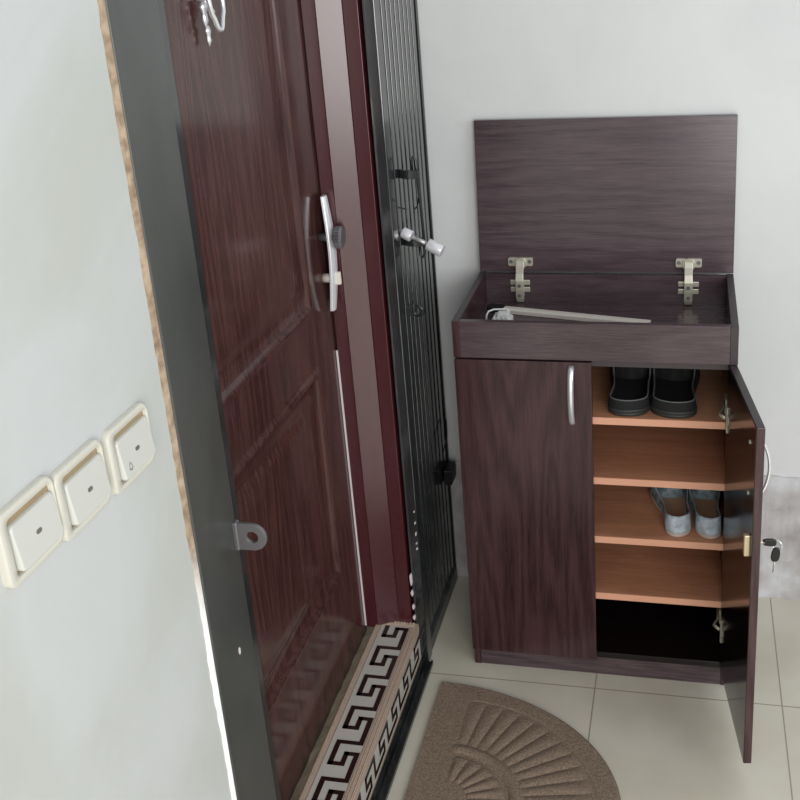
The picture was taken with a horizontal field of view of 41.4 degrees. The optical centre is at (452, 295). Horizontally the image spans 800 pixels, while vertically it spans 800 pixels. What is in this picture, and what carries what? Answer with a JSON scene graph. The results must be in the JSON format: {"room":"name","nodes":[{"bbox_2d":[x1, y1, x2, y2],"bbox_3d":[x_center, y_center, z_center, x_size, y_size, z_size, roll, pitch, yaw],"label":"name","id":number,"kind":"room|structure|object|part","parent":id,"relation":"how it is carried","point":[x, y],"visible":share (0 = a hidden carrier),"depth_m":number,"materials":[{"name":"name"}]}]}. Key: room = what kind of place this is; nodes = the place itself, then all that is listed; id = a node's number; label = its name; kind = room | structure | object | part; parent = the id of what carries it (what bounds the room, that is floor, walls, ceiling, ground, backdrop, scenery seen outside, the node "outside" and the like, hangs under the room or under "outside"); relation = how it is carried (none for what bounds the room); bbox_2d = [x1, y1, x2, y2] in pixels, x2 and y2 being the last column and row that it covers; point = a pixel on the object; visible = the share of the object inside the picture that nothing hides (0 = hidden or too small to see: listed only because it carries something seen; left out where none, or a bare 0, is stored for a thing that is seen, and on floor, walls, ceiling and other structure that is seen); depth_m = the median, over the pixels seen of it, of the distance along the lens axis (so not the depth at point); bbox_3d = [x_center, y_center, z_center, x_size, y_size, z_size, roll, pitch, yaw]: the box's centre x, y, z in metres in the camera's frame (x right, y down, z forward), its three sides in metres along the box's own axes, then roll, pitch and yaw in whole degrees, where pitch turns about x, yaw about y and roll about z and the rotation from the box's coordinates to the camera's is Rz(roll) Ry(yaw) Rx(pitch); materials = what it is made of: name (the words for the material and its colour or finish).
{"room":"apartment entryway","nodes":[
{"label":"apartment entryway","id":0,"kind":"room"},
{"bbox_2d":[0,0,415,799],"bbox_3d":[-0.733,0.271,0.188,0.250,2.900,5.040,1,20,13],"label":"wall","id":1,"kind":"structure","parent":0,"point":[106,689],"depth_m":1.12,"materials":[{"name":"white paint"}]},
{"bbox_2d":[0,476,63,588],"bbox_3d":[-0.410,0.229,1.029,0.014,0.080,0.092,1,20,13],"label":"light switch","id":2,"kind":"object","parent":1,"relation":"attached to","point":[31,528],"visible":1,"depth_m":1.02,"materials":[{"name":"beige plastic"}]},
{"bbox_2d":[49,439,110,540],"bbox_3d":[-0.391,0.205,1.117,0.014,0.080,0.092,1,20,13],"label":"light switch","id":3,"kind":"object","parent":1,"relation":"attached to","point":[82,487],"visible":1,"depth_m":1.11,"materials":[{"name":"beige plastic"}]},
{"bbox_2d":[101,402,154,494],"bbox_3d":[-0.369,0.175,1.212,0.014,0.080,0.092,1,20,13],"label":"switch","id":4,"kind":"object","parent":1,"relation":"attached to","point":[128,447],"visible":0.99,"depth_m":1.20,"materials":[{"name":"beige plastic"}]},
{"bbox_2d":[97,0,236,799],"bbox_3d":[-0.350,0.247,1.348,0.013,2.120,0.014,1,20,13],"label":"trim","id":5,"kind":"structure","parent":1,"relation":"attached to","point":[104,26],"depth_m":1.28,"materials":[{"name":"paint"}]},
{"bbox_2d":[163,0,366,799],"bbox_3d":[-0.361,0.048,1.852,0.092,1.982,0.908,1,20,13],"label":"door","id":6,"kind":"structure","parent":1,"relation":"in","point":[240,68],"depth_m":2.01,"materials":[{"name":"brown wood"}]},
{"bbox_2d":[199,0,208,27],"bbox_3d":[-0.390,-0.442,1.660,0.013,0.044,0.021,1,20,13],"label":"pendant","id":7,"kind":"object","parent":6,"relation":"on","point":[203,4],"depth_m":1.66,"materials":[{"name":"silver metal"}]},
{"bbox_2d":[204,25,211,45],"bbox_3d":[-0.387,-0.412,1.675,0.010,0.033,0.016,1,20,13],"label":"pendant","id":8,"kind":"object","parent":6,"relation":"attached to","point":[207,30],"depth_m":1.67,"materials":[{"name":"silver metal"}]},
{"bbox_3d":[-0.264,-0.122,2.226,0.034,0.018,0.018,1,20,13],"label":"knob stem","id":9,"kind":"part","parent":6,"relation":"part of","materials":[{"name":"grey metal"}]},
{"bbox_3d":[-0.258,-0.088,2.237,0.020,0.250,0.040,1,20,13],"label":"escutcheon plate","id":10,"kind":"part","parent":6,"relation":"part of","materials":[{"name":"silver metal"}]},
{"bbox_3d":[-0.239,-0.122,2.220,0.018,0.048,0.048,1,20,13],"label":"ribbed knob","id":11,"kind":"part","parent":6,"relation":"part of","materials":[{"name":"grey metal"}]},
{"bbox_2d":[105,0,432,799],"bbox_3d":[-0.230,0.071,1.820,0.088,2.120,1.022,1,20,13],"label":"frame","id":12,"kind":"object","parent":1,"relation":"attached to","point":[138,28],"visible":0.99,"depth_m":1.43,"materials":[{"name":"metal"}]},
{"bbox_3d":[-0.345,0.225,1.409,0.036,2.120,0.116,1,20,13],"label":"post","id":13,"kind":"part","parent":12,"relation":"part of","materials":[{"name":"metal"}]},
{"bbox_3d":[-0.132,-0.096,2.272,0.024,2.120,0.038,1,20,13],"label":"post","id":14,"kind":"part","parent":12,"relation":"part of","materials":[{"name":"black metal"}]},
{"bbox_2d":[291,627,373,799],"bbox_3d":[-0.332,1.022,2.167,0.096,0.113,1.000,1,20,13],"label":"trim","id":15,"kind":"structure","parent":1,"relation":"attached to","point":[341,693],"depth_m":2.31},
{"bbox_2d":[300,0,414,626],"bbox_3d":[-0.232,-0.136,2.269,0.154,1.992,0.059,1,20,13],"label":"trim","id":16,"kind":"structure","parent":1,"relation":"attached to","point":[334,33],"depth_m":2.30,"materials":[{"name":"red paint"}]},
{"bbox_2d":[298,621,421,799],"bbox_3d":[-0.247,1.019,2.146,0.129,0.121,1.000,1,20,13],"label":"threshold","id":17,"kind":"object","parent":1,"relation":"attached to","point":[349,762],"depth_m":2.29,"materials":[{"name":"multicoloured tile"}]},
{"bbox_2d":[379,0,456,648],"bbox_3d":[-0.080,-0.151,2.441,0.076,2.096,0.327,1,20,13],"label":"security gate","id":18,"kind":"object","parent":1,"relation":"attached to","point":[399,18],"visible":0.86,"depth_m":2.50,"materials":[{"name":"black metal"}]},
{"bbox_3d":[-0.077,-0.193,2.330,0.022,0.234,0.006,1,20,13],"label":"drop rod","id":19,"kind":"part","parent":18,"relation":"part of","materials":[{"name":"black metal"}]},
{"bbox_2d":[400,227,444,256],"bbox_3d":[-0.067,-0.117,2.309,0.102,0.062,0.027,4,21,22],"label":"door handle","id":20,"kind":"object","parent":18,"relation":"attached to","point":[432,246],"visible":1,"depth_m":2.30,"materials":[{"name":"silver metal"}]},
{"bbox_3d":[-0.038,0.819,2.784,0.036,0.036,0.312,1,20,13],"label":"rail","id":21,"kind":"part","parent":18,"relation":"part of","materials":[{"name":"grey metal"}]},
{"bbox_2d":[387,575,799,799],"bbox_3d":[1.195,1.645,0.401,5.200,0.060,5.300,1,20,13],"label":"floor","id":22,"kind":"structure","parent":0,"point":[659,739],"depth_m":2.39,"materials":[{"name":"beige tile"}]},
{"bbox_2d":[404,682,620,799],"bbox_3d":[0.120,1.047,2.162,0.447,0.012,0.704,1,20,13],"label":"door mat","id":23,"kind":"object","parent":22,"relation":"on","point":[478,743],"visible":1,"depth_m":2.29,"materials":[{"name":"brown carpet"}]},
{"bbox_2d":[451,114,770,762],"bbox_3d":[0.342,0.299,2.341,0.655,1.274,0.652,1,20,13],"label":"cabinet","id":24,"kind":"object","parent":22,"relation":"on","point":[573,564],"depth_m":2.44,"materials":[{"name":"brown wood"}]},
{"bbox_3d":[0.067,0.425,2.585,0.016,0.906,0.336,1,20,13],"label":"panel","id":25,"kind":"part","parent":24,"relation":"part of","materials":[{"name":"brown wood"}]},
{"bbox_2d":[485,308,512,319],"bbox_3d":[0.105,0.050,2.435,0.062,0.034,0.040,1,20,13],"label":"clip","id":26,"kind":"object","parent":24,"relation":"in","point":[500,315],"visible":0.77,"depth_m":2.43,"materials":[{"name":"white plastic"}]},
{"bbox_3d":[0.162,-0.033,2.555,0.020,0.100,0.029,1,20,13],"label":"hinge arm","id":27,"kind":"part","parent":24,"relation":"part of","materials":[{"name":"silver metal"}]},
{"bbox_3d":[0.162,-0.018,2.556,0.048,0.043,0.012,1,20,13],"label":"mounting plate","id":28,"kind":"part","parent":24,"relation":"part of","materials":[{"name":"silver metal"}]},
{"bbox_3d":[0.172,0.498,2.412,0.298,0.764,0.016,1,20,13],"label":"door","id":29,"kind":"part","parent":24,"relation":"part of","materials":[{"name":"brown wood"}]},
{"bbox_3d":[0.263,0.045,2.448,0.391,0.014,0.025,5,22,24],"label":"plastic strip","id":30,"kind":"part","parent":24,"relation":"part of","materials":[{"name":"white plastic"}]},
{"bbox_3d":[0.253,0.220,2.270,0.014,0.143,0.031,1,20,13],"label":"handle","id":31,"kind":"part","parent":24,"relation":"part of","materials":[{"name":"silver metal"}]},
{"bbox_3d":[0.293,0.097,2.237,0.568,0.084,0.016,1,20,13],"label":"rail","id":32,"kind":"part","parent":24,"relation":"part of","materials":[{"name":"brown wood"}]},
{"bbox_2d":[478,272,727,369],"bbox_3d":[0.329,0.051,2.394,0.568,0.105,0.319,1,20,13],"label":"tray","id":33,"kind":"object","parent":24,"relation":"on","point":[687,312],"depth_m":2.29,"materials":[{"name":"brown wood"}]},
{"bbox_3d":[0.352,-0.233,2.478,0.600,0.367,0.035,1,20,13],"label":"lid","id":34,"kind":"part","parent":24,"relation":"part of","materials":[{"name":"brown wood"}]},
{"bbox_2d":[608,367,652,416],"bbox_3d":[0.403,0.188,2.409,0.101,0.068,0.268,1,20,13],"label":"shoe","id":35,"kind":"object","parent":24,"relation":"on","point":[629,396],"visible":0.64,"depth_m":2.37,"materials":[{"name":"rubber"}]},
{"bbox_2d":[595,542,721,601],"bbox_3d":[0.367,0.647,2.603,0.568,0.017,0.304,1,20,13],"label":"shelf","id":36,"kind":"object","parent":24,"relation":"attached to","point":[625,572],"depth_m":2.51,"materials":[{"name":"laminate"}]},
{"bbox_2d":[594,484,723,543],"bbox_3d":[0.357,0.504,2.553,0.568,0.017,0.304,1,20,13],"label":"shelf","id":37,"kind":"object","parent":24,"relation":"attached to","point":[623,514],"depth_m":2.46,"materials":[{"name":"laminate"}]},
{"bbox_2d":[650,487,690,536],"bbox_3d":[0.520,0.482,2.483,0.086,0.052,0.237,-4,20,-1],"label":"shoe","id":38,"kind":"object","parent":37,"relation":"on","point":[672,503],"visible":0.74,"depth_m":2.46,"materials":[{"name":"grey fabric"}]},
{"bbox_2d":[593,424,724,483],"bbox_3d":[0.348,0.362,2.502,0.568,0.017,0.304,1,20,13],"label":"shelf","id":39,"kind":"object","parent":24,"relation":"attached to","point":[623,454],"depth_m":2.43,"materials":[{"name":"laminate"}]},
{"bbox_2d":[592,366,725,421],"bbox_3d":[0.339,0.222,2.452,0.568,0.017,0.304,1,20,13],"label":"shelf","id":40,"kind":"object","parent":24,"relation":"attached to","point":[710,392],"depth_m":2.37,"materials":[{"name":"laminate"}]},
{"bbox_2d":[650,368,699,418],"bbox_3d":[0.502,0.189,2.387,0.110,0.068,0.268,1,20,13],"label":"shoe","id":41,"kind":"object","parent":40,"relation":"on","point":[673,390],"visible":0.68,"depth_m":2.35,"materials":[{"name":"rubber"}]},
{"bbox_3d":[0.550,-0.013,2.470,0.048,0.043,0.012,1,20,13],"label":"mounting plate","id":42,"kind":"part","parent":24,"relation":"part of","materials":[{"name":"silver metal"}]},
{"bbox_3d":[0.550,-0.028,2.469,0.020,0.100,0.029,1,20,13],"label":"hinge arm","id":43,"kind":"part","parent":24,"relation":"part of","materials":[{"name":"silver metal"}]},
{"bbox_2d":[688,489,721,538],"bbox_3d":[0.586,0.483,2.468,0.088,0.052,0.239,1,20,13],"label":"shoe","id":44,"kind":"object","parent":24,"relation":"on","point":[704,505],"visible":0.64,"depth_m":2.44,"materials":[{"name":"grey fabric"}]},
{"bbox_3d":[0.609,0.740,2.432,0.018,0.036,0.076,3,21,19],"label":"hinge arm","id":45,"kind":"part","parent":24,"relation":"part of","materials":[{"name":"silver metal"}]},
{"bbox_3d":[0.576,0.240,2.253,0.018,0.036,0.076,3,21,19],"label":"hinge arm","id":46,"kind":"part","parent":24,"relation":"part of","materials":[{"name":"silver metal"}]},
{"bbox_3d":[0.637,0.433,2.458,0.016,0.906,0.336,1,20,13],"label":"panel","id":47,"kind":"part","parent":24,"relation":"part of","materials":[{"name":"brown wood"}]},
{"bbox_3d":[0.592,0.551,2.183,0.016,0.767,0.296,-2,20,5],"label":"door","id":48,"kind":"part","parent":24,"relation":"part of","materials":[{"name":"brown wood"}]},
{"bbox_3d":[0.585,0.324,1.984,0.025,0.119,0.006,-2,20,5],"label":"handle","id":49,"kind":"part","parent":24,"relation":"part of","materials":[{"name":"silver metal"}]},
{"bbox_2d":[761,538,782,571],"bbox_3d":[0.609,0.500,2.036,0.047,0.073,0.012,-1,20,9],"label":"key","id":50,"kind":"object","parent":24,"relation":"hanging from","point":[775,554],"visible":0.96,"depth_m":2.02,"materials":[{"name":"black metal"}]},
{"bbox_2d":[417,0,799,476],"bbox_3d":[1.625,-0.595,2.188,5.200,2.900,0.200,1,20,13],"label":"wall","id":51,"kind":"structure","parent":0,"point":[481,59],"depth_m":2.43,"materials":[{"name":"white paint"}]},
{"bbox_2d":[449,459,799,599],"bbox_3d":[1.325,0.627,2.602,2.730,0.363,0.017,1,20,13],"label":"baseboard","id":52,"kind":"structure","parent":51,"relation":"attached to","point":[781,497],"depth_m":2.72,"materials":[{"name":"grey paint"}]},
{"bbox_2d":[608,393,649,409],"bbox_3d":[0.384,0.231,2.313,0.090,0.022,0.053,1,20,13],"label":"heels","id":53,"kind":"structure","parent":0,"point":[616,404],"depth_m":2.29,"materials":[{"name":"black fabric"}]},
{"bbox_2d":[651,394,696,411],"bbox_3d":[0.478,0.233,2.293,0.098,0.022,0.053,1,20,13],"label":"heels","id":54,"kind":"structure","parent":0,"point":[661,405],"depth_m":2.27,"materials":[{"name":"black fabric"}]},
{"bbox_2d":[664,513,690,533],"bbox_3d":[0.511,0.510,2.392,0.061,0.041,0.045,-3,20,2],"label":"heels","id":55,"kind":"structure","parent":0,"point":[677,525],"depth_m":2.38,"materials":[{"name":"blue fabric"}]},
{"bbox_2d":[695,513,721,535],"bbox_3d":[0.575,0.511,2.378,0.059,0.041,0.046,1,20,13],"label":"heels","id":56,"kind":"structure","parent":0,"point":[710,527],"depth_m":2.36,"materials":[{"name":"blue fabric"}]}
]}

